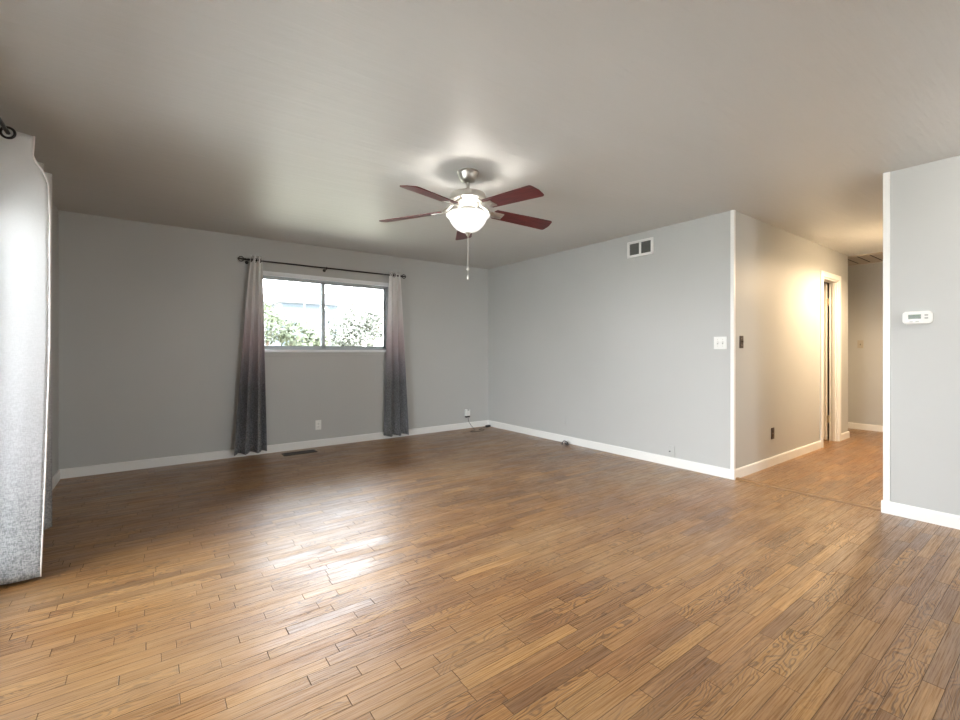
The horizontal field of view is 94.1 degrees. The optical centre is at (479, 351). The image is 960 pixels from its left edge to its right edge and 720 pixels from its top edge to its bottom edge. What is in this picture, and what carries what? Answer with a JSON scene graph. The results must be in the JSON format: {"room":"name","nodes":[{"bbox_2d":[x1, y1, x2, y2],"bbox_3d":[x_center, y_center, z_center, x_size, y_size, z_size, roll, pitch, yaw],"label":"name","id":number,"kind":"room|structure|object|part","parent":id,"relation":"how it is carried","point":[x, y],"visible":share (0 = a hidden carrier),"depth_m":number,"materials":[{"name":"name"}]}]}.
{"room":"empty living room","nodes":[
{"label":"empty living room","id":0,"kind":"room"},
{"bbox_2d":[0,126,58,476],"bbox_3d":[-1.458,-0.060,0.751,0.120,2.440,8.140,0,0,-36],"label":"wall","id":1,"kind":"structure","parent":0,"point":[55,212],"depth_m":3.93,"materials":[{"name":"grey paint"}]},
{"bbox_2d":[0,117,10,134],"bbox_3d":[-1.421,-1.073,0.915,0.134,0.066,5.122,0,0,-36],"label":"curtain rod","id":2,"kind":"object","parent":1,"relation":"attached to","point":[2,124],"visible":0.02,"depth_m":2.14,"materials":[{"name":"brown metal"}]},
{"bbox_2d":[0,126,51,584],"bbox_3d":[-2.597,0.018,2.545,0.231,2.250,0.946,0,0,-43],"label":"curtain","id":3,"kind":"object","parent":2,"relation":"hanging from","point":[25,188],"visible":0.99,"depth_m":2.23,"materials":[{"name":"white fabric"}]},
{"bbox_2d":[52,470,59,489],"bbox_3d":[-1.399,1.116,0.785,0.014,0.088,8.126,0,0,-36],"label":"baseboard","id":4,"kind":"structure","parent":1,"relation":"attached to","point":[55,479],"depth_m":3.87,"materials":[{"name":"white paint"}]},
{"bbox_2d":[59,210,487,468],"bbox_3d":[-0.181,-0.060,6.830,9.398,2.440,0.120,0,0,-36],"label":"wall","id":5,"kind":"structure","parent":0,"point":[152,316],"depth_m":4.73,"materials":[{"name":"grey paint"}]},
{"bbox_2d":[58,420,487,478],"bbox_3d":[-1.846,1.116,5.516,4.917,0.088,0.014,0,0,-36],"label":"baseboard","id":6,"kind":"structure","parent":5,"relation":"attached to","point":[207,456],"depth_m":4.85,"materials":[{"name":"white paint"}]},
{"bbox_2d":[315,420,320,429],"bbox_3d":[-1.964,0.896,5.432,0.070,0.115,0.010,0,0,-36],"label":"wall outlet","id":7,"kind":"object","parent":5,"relation":"attached to","point":[317,422],"visible":1,"depth_m":5.43,"materials":[{"name":"white plastic"}]},
{"bbox_2d":[238,256,405,278],"bbox_3d":[-1.829,-1.003,5.463,2.022,0.066,0.120,0,0,-36],"label":"curtain rod","id":8,"kind":"object","parent":5,"relation":"attached to","point":[242,258],"visible":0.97,"depth_m":5.33,"materials":[{"name":"brown metal"}]},
{"bbox_2d":[234,256,266,455],"bbox_3d":[-2.521,0.035,4.909,0.331,2.173,0.117,0,0,-36],"label":"curtain","id":9,"kind":"object","parent":8,"relation":"hanging from","point":[251,427],"visible":1,"depth_m":4.92,"materials":[{"name":"grey fabric"}]},
{"bbox_2d":[384,271,408,436],"bbox_3d":[-1.114,0.035,5.947,0.318,2.173,0.116,0,0,-36],"label":"curtain","id":10,"kind":"object","parent":8,"relation":"hanging from","point":[395,408],"visible":1,"depth_m":5.94,"materials":[{"name":"grey fabric"}]},
{"bbox_2d":[263,271,388,355],"bbox_3d":[-1.873,-0.427,5.533,1.642,0.969,0.135,0,0,-36],"label":"window","id":11,"kind":"structure","parent":5,"relation":"in","point":[322,350],"depth_m":5.52,"materials":[{"name":"silver metal"}]},
{"bbox_3d":[-2.216,-0.445,5.313,0.734,0.809,0.020,0,0,-36],"label":"sash","id":12,"kind":"part","parent":11,"relation":"part of","materials":[{"name":"clear glass"}]},
{"bbox_3d":[-1.855,-0.002,5.508,1.642,0.030,0.075,0,0,-36],"label":"sill","id":13,"kind":"part","parent":11,"relation":"part of","materials":[{"name":"white paint"}]},
{"bbox_3d":[-1.864,-0.889,5.521,1.624,0.046,0.044,0,0,-36],"label":"head casing","id":14,"kind":"part","parent":11,"relation":"part of","materials":[{"name":"white paint"}]},
{"bbox_3d":[-1.623,-0.445,5.781,0.864,0.809,0.020,0,0,-36],"label":"sash","id":15,"kind":"part","parent":11,"relation":"part of","materials":[{"name":"clear glass"}]},
{"bbox_2d":[465,408,469,417],"bbox_3d":[-0.178,0.929,6.728,0.105,0.128,0.047,0,0,-36],"label":"wall outlet","id":16,"kind":"object","parent":5,"relation":"attached to","point":[467,411],"visible":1,"depth_m":6.70,"materials":[{"name":"white plastic"}]},
{"bbox_2d":[0,426,959,719],"bbox_3d":[2.274,1.210,3.508,9.398,0.100,8.380,0,0,-36],"label":"floor","id":17,"kind":"structure","parent":0,"point":[492,573],"depth_m":2.13,"materials":[{"name":"brown wood"}]},
{"bbox_2d":[281,449,316,455],"bbox_3d":[-2.058,1.157,5.100,0.360,0.006,0.145,0,0,-36],"label":"floor vent","id":18,"kind":"object","parent":17,"relation":"in","point":[312,450],"visible":1,"depth_m":5.10,"materials":[{"name":"brown metal"}]},
{"bbox_2d":[736,477,880,510],"bbox_3d":[2.634,1.152,3.657,0.060,0.017,1.004,0,0,-36],"label":"threshold","id":19,"kind":"object","parent":17,"relation":"on","point":[737,478],"visible":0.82,"depth_m":3.58,"materials":[{"name":"brown wood"}]},
{"bbox_2d":[0,0,959,268],"bbox_3d":[2.274,-1.330,3.508,9.398,0.100,8.380,0,0,-36],"label":"ceiling","id":20,"kind":"structure","parent":0,"point":[295,121],"depth_m":2.40,"materials":[{"name":"paint"}]},
{"bbox_2d":[379,168,551,279],"bbox_3d":[-0.054,-0.894,3.168,1.288,0.772,1.261,0,0,-36],"label":"ceiling fan","id":21,"kind":"object","parent":20,"relation":"hanging from","point":[467,219],"visible":1,"depth_m":3.11,"materials":[{"name":"brown wood"}]},
{"bbox_3d":[-0.507,-0.986,3.289,0.477,0.006,0.140,-4,11,13],"label":"blade","id":22,"kind":"part","parent":21,"relation":"part of","materials":[{"name":"brown wood"}]},
{"bbox_3d":[-0.308,-0.986,2.821,0.140,0.006,0.477,14,11,29],"label":"blade","id":23,"kind":"part","parent":21,"relation":"part of","materials":[{"name":"brown wood"}]},
{"bbox_3d":[-0.123,-0.986,3.623,0.140,0.006,0.477,-12,-3,-6],"label":"blade","id":24,"kind":"part","parent":21,"relation":"part of","materials":[{"name":"brown wood"}]},
{"bbox_3d":[-0.085,-0.914,3.192,0.314,0.137,0.314,0,0,-36],"label":"lamp shade","id":25,"kind":"part","parent":21,"relation":"part of","materials":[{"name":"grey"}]},
{"bbox_3d":[0.198,-0.986,2.866,0.140,0.006,0.477,16,-6,-41],"label":"blade","id":26,"kind":"part","parent":21,"relation":"part of","materials":[{"name":"brown wood"}]},
{"bbox_3d":[0.312,-0.986,3.361,0.477,0.006,0.140,5,-14,-23],"label":"blade","id":27,"kind":"part","parent":21,"relation":"part of","materials":[{"name":"brown wood"}]},
{"bbox_2d":[848,252,882,265],"bbox_3d":[5.431,-1.273,6.027,0.740,0.014,0.980,0,0,-36],"label":"air vent","id":28,"kind":"object","parent":20,"relation":"attached to","point":[872,257],"visible":0.3,"depth_m":6.14,"materials":[{"name":"beige plastic"}]},
{"bbox_2d":[488,155,959,515],"bbox_3d":[2.594,-0.060,3.744,0.120,2.440,8.140,0,0,-36],"label":"wall","id":29,"kind":"structure","parent":0,"point":[599,338],"depth_m":4.49,"materials":[{"name":"grey paint"}]},
{"bbox_2d":[488,420,734,479],"bbox_3d":[1.213,1.116,5.500,0.014,0.088,3.648,0,0,-36],"label":"baseboard","id":30,"kind":"structure","parent":29,"relation":"attached to","point":[727,473],"depth_m":4.92,"materials":[{"name":"white paint"}]},
{"bbox_2d":[627,237,653,257],"bbox_3d":[1.723,-1.112,4.811,0.012,0.175,0.318,0,0,-36],"label":"air vent","id":31,"kind":"object","parent":29,"relation":"in","point":[642,247],"visible":1,"depth_m":4.80,"materials":[{"name":"white metal"}]},
{"bbox_2d":[668,445,674,457],"bbox_3d":[1.932,1.013,4.521,0.022,0.115,0.070,0,0,-36],"label":"cable plate","id":32,"kind":"object","parent":29,"relation":"attached to","point":[671,449],"visible":1,"depth_m":4.52,"materials":[{"name":"grey paint"}]},
{"bbox_2d":[714,336,726,348],"bbox_3d":[2.218,-0.078,4.134,0.020,0.115,0.116,0,0,-36],"label":"light switch","id":33,"kind":"object","parent":29,"relation":"attached to","point":[719,342],"visible":1,"depth_m":4.13,"materials":[{"name":"white plastic"}]},
{"bbox_2d":[730,210,735,469],"bbox_3d":[2.296,-0.103,4.057,0.031,2.351,0.031,0,0,-36],"label":"trim","id":34,"kind":"structure","parent":29,"relation":"attached to","point":[732,212],"depth_m":4.05,"materials":[{"name":"white paint"}]},
{"bbox_2d":[883,172,889,501],"bbox_3d":[2.963,-0.103,3.239,0.137,2.351,0.037,0,0,-36],"label":"trim","id":35,"kind":"structure","parent":29,"relation":"attached to","point":[886,176],"depth_m":3.20,"materials":[{"name":"white paint"}]},
{"bbox_2d":[902,311,932,323],"bbox_3d":[2.999,-0.232,3.067,0.032,0.086,0.148,0,0,-36],"label":"thermostat","id":36,"kind":"object","parent":29,"relation":"attached to","point":[912,317],"visible":1,"depth_m":3.05,"materials":[{"name":"white plastic"}]},
{"bbox_2d":[881,500,959,529],"bbox_3d":[5.624,1.116,3.082,4.235,0.088,3.474,0,0,-36],"label":"baseboard","id":37,"kind":"structure","parent":29,"relation":"attached to","point":[897,509],"depth_m":3.05,"materials":[{"name":"white paint"}]},
{"bbox_2d":[724,211,847,468],"bbox_3d":[2.535,-0.060,6.493,3.292,2.440,3.648,0,0,-36],"label":"wall","id":38,"kind":"structure","parent":0,"point":[778,270],"depth_m":4.60,"materials":[{"name":"grey paint"}]},
{"bbox_2d":[740,336,743,347],"bbox_3d":[2.425,-0.086,4.131,0.070,0.115,0.020,0,0,-36],"label":"light switch","id":39,"kind":"object","parent":38,"relation":"attached to","point":[741,337],"visible":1,"depth_m":4.13,"materials":[{"name":"brown plastic"}]},
{"bbox_2d":[771,427,773,438],"bbox_3d":[2.980,0.835,4.549,0.070,0.115,0.010,0,0,-36],"label":"wall outlet","id":40,"kind":"object","parent":38,"relation":"attached to","point":[772,429],"visible":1,"depth_m":4.54,"materials":[{"name":"brown plastic"}]},
{"bbox_2d":[735,441,820,479],"bbox_3d":[3.191,1.116,4.702,2.219,0.088,0.014,0,0,-36],"label":"baseboard","id":41,"kind":"structure","parent":38,"relation":"attached to","point":[743,471],"depth_m":4.56,"materials":[{"name":"white paint"}]},
{"bbox_2d":[820,270,840,447],"bbox_3d":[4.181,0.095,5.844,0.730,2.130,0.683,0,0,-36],"label":"door frame","id":42,"kind":"structure","parent":38,"relation":"in","point":[834,300],"depth_m":5.76,"materials":[{"name":"white paint"}]},
{"bbox_2d":[841,431,849,440],"bbox_3d":[3.736,1.116,7.360,0.357,0.088,3.642,0,0,-36],"label":"baseboard","id":43,"kind":"structure","parent":38,"relation":"attached to","point":[845,435],"depth_m":5.90,"materials":[{"name":"white paint"}]},
{"bbox_2d":[848,262,882,425],"bbox_3d":[5.012,-0.060,7.607,0.120,2.440,4.800,0,0,-36],"label":"wall","id":44,"kind":"structure","parent":0,"point":[865,282],"depth_m":6.58,"materials":[{"name":"grey paint"}]},
{"bbox_2d":[857,340,862,347],"bbox_3d":[5.644,-0.105,6.635,0.020,0.115,0.070,0,0,-36],"label":"light switch","id":45,"kind":"object","parent":44,"relation":"attached to","point":[859,342],"visible":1,"depth_m":6.64,"materials":[{"name":"beige plastic"}]},
{"bbox_2d":[848,422,882,431],"bbox_3d":[4.923,1.116,7.616,0.014,0.088,4.680,0,0,-36],"label":"baseboard","id":46,"kind":"structure","parent":44,"relation":"attached to","point":[870,427],"depth_m":6.58,"materials":[{"name":"white paint"}]},
{"label":"outside","id":47,"kind":"structure","parent":0,"visible":0},
{"bbox_3d":[-11.471,1.560,32.356,100.000,0.100,54.320,0,0,-36],"label":"ground","id":48,"kind":"structure","parent":47,"visible":0},
{"bbox_2d":[264,301,331,345],"bbox_3d":[-5.543,-0.158,12.118,3.104,3.353,1.616,0,0,-36],"label":"tree","id":49,"kind":"object","parent":48,"relation":"on","point":[310,335],"visible":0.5,"depth_m":12.15,"materials":[{"name":"green plant"}]},
{"bbox_2d":[263,289,344,345],"bbox_3d":[-10.348,-0.940,25.365,3.300,4.900,6.100,0,0,-36],"label":"house","id":50,"kind":"structure","parent":48,"relation":"on","point":[292,302],"depth_m":23.48,"materials":[{"name":"grey"}]},
{"bbox_2d":[325,301,382,345],"bbox_3d":[-4.066,-0.102,15.222,2.680,3.243,1.547,0,0,-36],"label":"tree","id":51,"kind":"object","parent":48,"relation":"on","point":[349,337],"visible":0.77,"depth_m":14.90,"materials":[{"name":"green plant"}]}
]}

